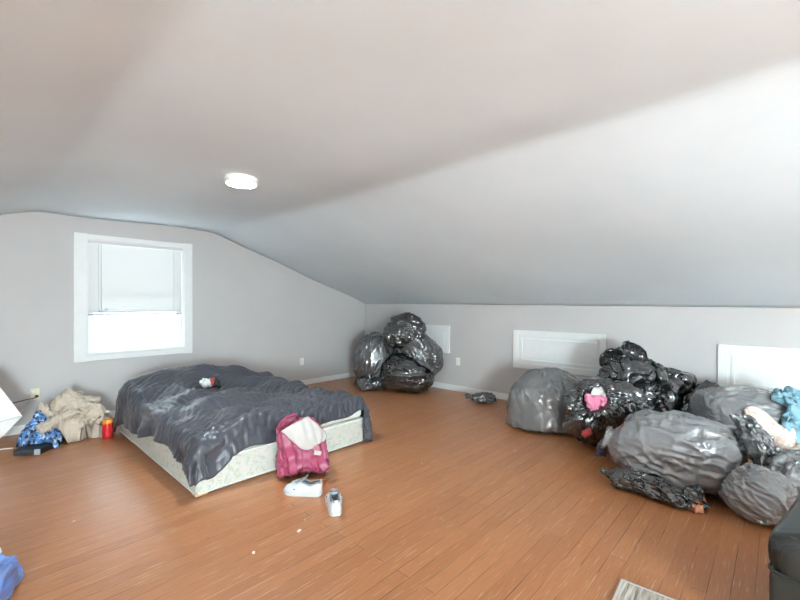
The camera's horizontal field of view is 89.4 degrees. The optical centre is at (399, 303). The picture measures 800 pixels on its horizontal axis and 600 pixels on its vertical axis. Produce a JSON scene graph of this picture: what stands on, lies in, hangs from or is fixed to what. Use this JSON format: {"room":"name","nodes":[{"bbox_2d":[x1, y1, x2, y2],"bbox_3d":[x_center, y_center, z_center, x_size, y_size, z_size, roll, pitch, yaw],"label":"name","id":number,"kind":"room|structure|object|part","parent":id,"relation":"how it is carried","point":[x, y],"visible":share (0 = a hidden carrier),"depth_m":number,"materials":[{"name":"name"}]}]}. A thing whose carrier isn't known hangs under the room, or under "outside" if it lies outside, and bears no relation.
{"room":"attic bedroom","nodes":[
{"label":"attic bedroom","id":0,"kind":"room"},
{"bbox_2d":[15,391,34,417],"bbox_3d":[-3.952,1.139,3.836,0.064,0.428,0.884,0,0,12],"label":"power cord","id":1,"kind":"object","parent":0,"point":[33,392],"visible":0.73,"depth_m":4.21,"materials":[{"name":"white plastic"}]},
{"bbox_2d":[13,395,38,403],"bbox_3d":[-4.004,1.161,3.768,0.086,0.387,1.087,0,0,21],"label":"power cord","id":2,"kind":"object","parent":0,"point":[36,396],"visible":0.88,"depth_m":4.15,"materials":[{"name":"black plastic"}]},
{"bbox_2d":[0,212,364,426],"bbox_3d":[-3.271,0.152,5.002,0.130,2.396,7.674,0,0,43],"label":"wall","id":3,"kind":"structure","parent":0,"point":[252,311],"depth_m":5.35,"materials":[{"name":"grey paint"}]},
{"bbox_2d":[30,388,39,399],"bbox_3d":[-3.861,0.958,4.273,0.009,0.116,0.072,0,0,43],"label":"wall outlet","id":4,"kind":"object","parent":3,"relation":"attached to","point":[37,390],"visible":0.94,"depth_m":4.28,"materials":[{"name":"beige plastic"}]},
{"bbox_2d":[73,232,191,362],"bbox_3d":[-3.252,-0.068,4.995,0.159,1.455,1.250,0,0,43],"label":"window","id":5,"kind":"structure","parent":3,"relation":"in","point":[83,350],"depth_m":4.76,"materials":[{"name":"white paint"}]},
{"bbox_3d":[-3.263,0.228,5.015,0.035,0.662,0.999,0,0,43],"label":"sash","id":6,"kind":"part","parent":5,"relation":"part of","materials":[{"name":"white plastic"}]},
{"bbox_2d":[88,240,181,335],"bbox_3d":[-3.224,-0.171,4.979,0.051,1.102,0.995,0,0,43],"label":"window blind","id":7,"kind":"object","parent":5,"relation":"attached to","point":[122,280],"visible":1,"depth_m":4.93,"materials":[{"name":"grey plastic"}]},
{"bbox_3d":[-3.493,-0.281,4.680,0.003,0.818,0.003,0,0,43],"label":"ladder cord","id":8,"kind":"part","parent":7,"relation":"part of","materials":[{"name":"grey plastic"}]},
{"bbox_3d":[-3.229,0.128,4.984,0.028,0.018,0.991,0,0,43],"label":"rail","id":9,"kind":"part","parent":7,"relation":"part of","materials":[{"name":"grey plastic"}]},
{"bbox_3d":[-3.212,0.577,4.968,0.064,0.024,1.031,0,0,43],"label":"sill","id":10,"kind":"part","parent":5,"relation":"part of","materials":[{"name":"white paint"}]},
{"bbox_2d":[2,372,354,436],"bbox_3d":[-3.224,1.308,4.948,0.014,0.085,7.460,0,0,43],"label":"baseboard","id":11,"kind":"structure","parent":3,"relation":"attached to","point":[14,430],"depth_m":6.77,"materials":[{"name":"white paint"}]},
{"bbox_2d":[0,376,775,599],"bbox_3d":[0.400,1.390,1.554,10.144,0.080,7.674,0,0,43],"label":"floor","id":12,"kind":"structure","parent":0,"point":[446,499],"depth_m":2.44,"materials":[{"name":"brown wood"}]},
{"bbox_2d":[0,388,21,437],"bbox_3d":[-3.666,0.962,3.455,0.152,0.766,0.624,0,0,39],"label":"folded card","id":13,"kind":"object","parent":12,"relation":"on","point":[8,410],"visible":1,"depth_m":3.60,"materials":[{"name":"white paper"}]},
{"bbox_2d":[0,553,24,599],"bbox_3d":[-1.961,1.275,1.748,0.435,0.144,0.422,0,0,-22],"label":"bag","id":14,"kind":"object","parent":12,"relation":"on","point":[12,573],"visible":1,"depth_m":1.87,"materials":[{"name":"blue"}]},
{"bbox_2d":[13,438,63,455],"bbox_3d":[-3.329,1.321,3.732,0.211,0.052,0.316,0,0,-8],"label":"box","id":15,"kind":"object","parent":12,"relation":"on","point":[33,449],"visible":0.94,"depth_m":3.61,"materials":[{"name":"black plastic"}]},
{"bbox_3d":[-3.331,1.322,3.580,0.165,0.044,0.008,0,0,-8],"label":"panel","id":16,"kind":"part","parent":15,"relation":"part of","materials":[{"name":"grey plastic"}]},
{"bbox_2d":[16,411,61,447],"bbox_3d":[-3.381,1.181,3.835,0.388,0.330,0.287,0,0,-5],"label":"cloth","id":17,"kind":"object","parent":12,"relation":"on","point":[29,434],"visible":0.74,"depth_m":3.75,"materials":[{"name":"blue fabric"}]},
{"bbox_2d":[35,388,108,442],"bbox_3d":[-3.356,1.103,4.120,0.700,0.486,0.627,0,0,43],"label":"jacket","id":18,"kind":"object","parent":12,"relation":"on","point":[79,416],"visible":1,"depth_m":4.02,"materials":[{"name":"beige fabric"}]},
{"bbox_2d":[102,410,112,438],"bbox_3d":[-2.932,1.210,4.050,0.093,0.275,0.093,0,0,43],"label":"drink bottle","id":19,"kind":"object","parent":12,"relation":"on","point":[107,424],"visible":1,"depth_m":4.02,"materials":[{"name":"red plastic"}]},
{"bbox_2d":[120,416,362,496],"bbox_3d":[-1.642,1.226,4.083,2.093,0.243,1.573,0,0,43],"label":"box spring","id":20,"kind":"object","parent":12,"relation":"on","point":[256,460],"visible":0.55,"depth_m":3.19,"materials":[{"name":"white fabric"}]},
{"bbox_2d":[321,410,360,426],"bbox_3d":[-1.641,1.054,4.078,2.065,0.098,1.537,0,0,43],"label":"mattress","id":21,"kind":"object","parent":20,"relation":"on","point":[358,413],"visible":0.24,"depth_m":3.79,"materials":[{"name":"white fabric"}]},
{"bbox_2d":[113,363,372,486],"bbox_3d":[-1.651,1.015,4.096,2.289,0.660,1.787,0,0,43],"label":"comforter","id":22,"kind":"object","parent":21,"relation":"on","point":[203,429],"visible":0.98,"depth_m":3.62,"materials":[{"name":"grey fabric"}]},
{"bbox_2d":[199,377,220,387],"bbox_3d":[-2.033,0.847,4.344,0.214,0.113,0.150,0,0,-13],"label":"wrapper","id":23,"kind":"object","parent":22,"relation":"on","point":[211,382],"visible":1,"depth_m":4.31,"materials":[{"name":"grey plastic"}]},
{"bbox_2d":[275,414,328,477],"bbox_3d":[-0.761,1.107,3.157,0.414,0.479,0.358,0,0,-16],"label":"backpack","id":24,"kind":"object","parent":12,"relation":"on","point":[301,441],"visible":1,"depth_m":3.08,"materials":[{"name":"pink fabric"}]},
{"bbox_3d":[-0.875,0.912,3.143,0.044,0.090,0.215,0,0,33],"label":"grab handle","id":25,"kind":"part","parent":24,"relation":"part of","materials":[{"name":"fabric"}]},
{"bbox_2d":[283,474,322,496],"bbox_3d":[-0.690,1.286,2.877,0.282,0.127,0.115,0,0,8],"label":"sneaker","id":26,"kind":"object","parent":12,"relation":"on","point":[304,487],"visible":1,"depth_m":2.83,"materials":[{"name":"white leather"}]},
{"bbox_2d":[325,488,341,516],"bbox_3d":[-0.435,1.286,2.694,0.115,0.127,0.282,0,0,-15],"label":"sneaker","id":27,"kind":"object","parent":12,"relation":"on","point":[333,499],"visible":1,"depth_m":2.60,"materials":[{"name":"white leather"}]},
{"bbox_2d":[357,377,381,390],"bbox_3d":[-0.455,1.237,6.432,0.459,0.219,0.540,0,0,-8],"label":"bag","id":28,"kind":"object","parent":12,"relation":"on","point":[363,383],"visible":0.65,"depth_m":6.20,"materials":[{"name":"grey plastic"}]},
{"bbox_2d":[353,332,398,388],"bbox_3d":[-0.387,0.900,6.536,0.687,0.894,0.733,0,0,43],"label":"bag","id":29,"kind":"object","parent":28,"relation":"on","point":[371,352],"visible":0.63,"depth_m":6.25,"materials":[{"name":"grey plastic"}]},
{"bbox_2d":[380,353,434,392],"bbox_3d":[0.115,1.055,6.222,0.816,0.585,0.799,0,0,43],"label":"bag","id":30,"kind":"object","parent":12,"relation":"on","point":[401,372],"visible":0.77,"depth_m":5.94,"materials":[{"name":"black plastic"}]},
{"bbox_2d":[400,334,443,374],"bbox_3d":[0.326,0.768,6.266,0.657,0.703,0.654,0,0,43],"label":"bag","id":31,"kind":"object","parent":30,"relation":"on","point":[426,352],"visible":0.73,"depth_m":6.03,"materials":[{"name":"grey plastic"}]},
{"bbox_2d":[383,312,426,348],"bbox_3d":[0.062,0.430,6.295,0.666,0.599,0.617,0,0,-7],"label":"bag","id":32,"kind":"object","parent":31,"relation":"on","point":[403,328],"visible":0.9,"depth_m":6.08,"materials":[{"name":"black plastic"}]},
{"bbox_2d":[465,392,496,402],"bbox_3d":[1.097,1.271,5.500,0.435,0.152,0.236,0,0,15],"label":"bag","id":33,"kind":"object","parent":12,"relation":"on","point":[482,397],"visible":1,"depth_m":5.42,"materials":[{"name":"black plastic"}]},
{"bbox_2d":[506,367,579,433],"bbox_3d":[1.667,1.028,4.430,0.877,0.639,0.841,0,0,43],"label":"bag","id":34,"kind":"object","parent":12,"relation":"on","point":[534,401],"visible":0.77,"depth_m":4.22,"materials":[{"name":"grey plastic"}]},
{"bbox_2d":[562,376,648,446],"bbox_3d":[1.934,1.010,3.773,0.716,0.645,0.771,0,0,30],"label":"bag","id":35,"kind":"object","parent":12,"relation":"on","point":[623,399],"visible":0.62,"depth_m":3.55,"materials":[{"name":"black plastic"}]},
{"bbox_2d":[581,428,592,437],"bbox_3d":[1.631,1.128,3.527,0.090,0.093,0.062,0,0,6],"label":"cloth","id":36,"kind":"object","parent":35,"relation":"in","point":[587,432],"visible":1,"depth_m":3.51,"materials":[{"name":"fabric"}]},
{"bbox_2d":[584,393,606,410],"bbox_3d":[1.755,0.885,3.603,0.174,0.192,0.199,0,0,43],"label":"cloth","id":37,"kind":"object","parent":35,"relation":"in","point":[593,402],"visible":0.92,"depth_m":3.56,"materials":[{"name":"fabric"}]},
{"bbox_2d":[591,386,605,396],"bbox_3d":[1.813,0.824,3.638,0.220,0.199,0.182,0,0,4],"label":"cloth","id":38,"kind":"object","parent":35,"relation":"in","point":[598,390],"visible":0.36,"depth_m":3.60,"materials":[{"name":"fabric"}]},
{"bbox_2d":[596,439,607,456],"bbox_3d":[1.722,1.226,3.441,0.109,0.166,0.088,0,0,43],"label":"cloth","id":39,"kind":"object","parent":35,"relation":"in","point":[599,452],"visible":0.59,"depth_m":3.43,"materials":[{"name":"fabric"}]},
{"bbox_2d":[612,579,675,599],"bbox_3d":[1.106,1.344,1.677,0.420,0.010,0.420,0,0,39],"label":"striped rug","id":40,"kind":"object","parent":12,"relation":"on","point":[626,590],"visible":1,"depth_m":1.87,"materials":[{"name":"beige fabric"}]},
{"bbox_2d":[595,340,696,411],"bbox_3d":[2.400,0.862,4.135,0.961,0.969,0.921,0,0,43],"label":"bag","id":41,"kind":"object","parent":12,"relation":"on","point":[665,388],"visible":0.35,"depth_m":3.97,"materials":[{"name":"black plastic"}]},
{"bbox_2d":[599,467,709,509],"bbox_3d":[1.742,1.265,2.813,0.658,0.164,0.214,0,0,43],"label":"bag","id":42,"kind":"object","parent":12,"relation":"on","point":[651,485],"visible":1,"depth_m":2.75,"materials":[{"name":"black plastic"}]},
{"bbox_2d":[600,408,741,495],"bbox_3d":[1.994,1.073,3.021,0.863,0.549,0.603,0,0,43],"label":"bag","id":43,"kind":"object","parent":12,"relation":"on","point":[684,449],"visible":0.81,"depth_m":2.80,"materials":[{"name":"grey plastic"}]},
{"bbox_2d":[729,413,781,465],"bbox_3d":[2.480,0.964,2.825,0.278,0.371,0.265,0,0,43],"label":"bag","id":44,"kind":"object","parent":43,"relation":"on","point":[755,443],"visible":0.96,"depth_m":2.77,"materials":[{"name":"grey"}]},
{"bbox_2d":[687,497,706,513],"bbox_3d":[1.961,1.299,2.724,0.175,0.096,0.298,0,0,25],"label":"cloth","id":45,"kind":"object","parent":12,"relation":"on","point":[695,508],"visible":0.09,"depth_m":2.61,"materials":[{"name":"fabric"}]},
{"bbox_2d":[679,380,718,412],"bbox_3d":[2.908,1.044,3.967,0.459,0.590,0.472,0,0,43],"label":"bag","id":46,"kind":"object","parent":12,"relation":"on","point":[685,406],"visible":0.16,"depth_m":3.92,"materials":[{"name":"black plastic"}]},
{"bbox_2d":[689,386,786,462],"bbox_3d":[3.023,1.025,3.475,0.889,0.643,0.771,0,0,43],"label":"bag","id":47,"kind":"object","parent":12,"relation":"on","point":[713,403],"visible":0.36,"depth_m":3.36,"materials":[{"name":"grey plastic"}]},
{"bbox_2d":[718,462,797,525],"bbox_3d":[2.246,1.181,2.534,0.389,0.332,0.376,0,0,43],"label":"bag","id":48,"kind":"object","parent":12,"relation":"on","point":[760,494],"visible":0.8,"depth_m":2.44,"materials":[{"name":"grey plastic"}]},
{"bbox_2d":[744,406,799,463],"bbox_3d":[2.836,1.085,2.961,0.740,0.528,0.459,0,0,36],"label":"patterned cloth","id":49,"kind":"object","parent":12,"relation":"on","point":[784,439],"visible":0.18,"depth_m":3.10,"materials":[{"name":"white fabric"}]},
{"bbox_2d":[764,449,799,499],"bbox_3d":[2.684,1.167,2.634,0.531,0.353,0.504,0,0,43],"label":"bag","id":50,"kind":"object","parent":12,"relation":"on","point":[786,462],"visible":0.3,"depth_m":2.64,"materials":[{"name":"grey plastic"}]},
{"bbox_2d":[767,495,799,599],"bbox_3d":[1.899,1.108,1.467,0.846,0.481,0.724,0,0,-36],"label":"leather ottoman","id":51,"kind":"object","parent":12,"relation":"on","point":[784,539],"visible":1,"depth_m":1.49,"materials":[{"name":"black leather"}]},
{"bbox_2d":[771,386,799,443],"bbox_3d":[3.176,1.005,3.081,0.473,0.683,0.487,0,0,-11],"label":"cloth","id":52,"kind":"object","parent":12,"relation":"on","point":[789,397],"visible":0.98,"depth_m":3.13,"materials":[{"name":"fabric"}]},
{"bbox_2d":[0,0,799,307],"bbox_3d":[0.401,-0.513,1.553,9.947,1.165,7.540,0,0,43],"label":"ceiling","id":53,"kind":"structure","parent":0,"point":[463,152],"depth_m":2.27,"materials":[{"name":"paint"}]},
{"bbox_2d":[224,173,257,188],"bbox_3d":[-1.250,-0.964,3.183,0.246,0.069,0.246,0,0,43],"label":"ceiling lamp","id":54,"kind":"object","parent":53,"relation":"attached to","point":[236,180],"visible":0.99,"depth_m":3.11,"materials":[{"name":"white plastic"}]},
{"bbox_2d":[227,180,255,187],"bbox_3d":[-1.250,-0.940,3.183,0.216,0.021,0.216,0,0,43],"label":"diffuser","id":55,"kind":"object","parent":54,"relation":"attached to","point":[233,183],"depth_m":3.16,"materials":[{"name":"white plastic"}]},
{"bbox_2d":[365,304,799,393],"bbox_3d":[2.993,0.665,4.315,10.144,1.370,0.100,0,0,43],"label":"wall","id":56,"kind":"structure","parent":0,"point":[687,339],"depth_m":4.84,"materials":[{"name":"grey paint"}]},
{"bbox_2d":[425,325,449,352],"bbox_3d":[0.371,0.562,6.689,1.103,0.425,0.026,0,0,43],"label":"door","id":57,"kind":"structure","parent":56,"relation":"in","point":[440,334],"depth_m":6.43,"materials":[{"name":"white paint"}]},
{"bbox_3d":[0.371,0.562,6.689,0.893,0.215,0.012,0,0,43],"label":"moulding","id":58,"kind":"part","parent":57,"relation":"part of","materials":[{"name":"white paint"}]},
{"bbox_3d":[0.378,0.562,6.696,0.953,0.275,0.007,0,0,43],"label":"panel","id":59,"kind":"part","parent":57,"relation":"part of","materials":[{"name":"white paint"}]},
{"bbox_2d":[431,382,507,399],"bbox_3d":[2.954,1.306,4.273,9.944,0.088,0.014,0,0,43],"label":"baseboard","id":60,"kind":"structure","parent":56,"relation":"attached to","point":[498,395],"depth_m":6.11,"materials":[{"name":"white paint"}]},
{"bbox_2d":[513,330,606,376],"bbox_3d":[1.997,0.621,5.163,1.186,0.512,0.026,0,0,43],"label":"door","id":61,"kind":"structure","parent":56,"relation":"in","point":[574,353],"depth_m":5.13,"materials":[{"name":"white paint"}]},
{"bbox_3d":[1.997,0.621,5.162,0.976,0.302,0.012,0,0,43],"label":"moulding","id":62,"kind":"part","parent":61,"relation":"part of","materials":[{"name":"white paint"}]},
{"bbox_3d":[2.004,0.621,5.169,1.036,0.362,0.007,0,0,43],"label":"panel","id":63,"kind":"part","parent":61,"relation":"part of","materials":[{"name":"white paint"}]},
{"bbox_2d":[718,344,799,390],"bbox_3d":[3.626,0.658,3.634,1.209,0.503,0.026,0,0,43],"label":"door","id":64,"kind":"structure","parent":56,"relation":"in","point":[770,368],"depth_m":3.84,"materials":[{"name":"white paint"}]},
{"bbox_3d":[3.625,0.658,3.633,0.999,0.293,0.012,0,0,43],"label":"moulding","id":65,"kind":"part","parent":64,"relation":"part of","materials":[{"name":"white paint"}]}
]}

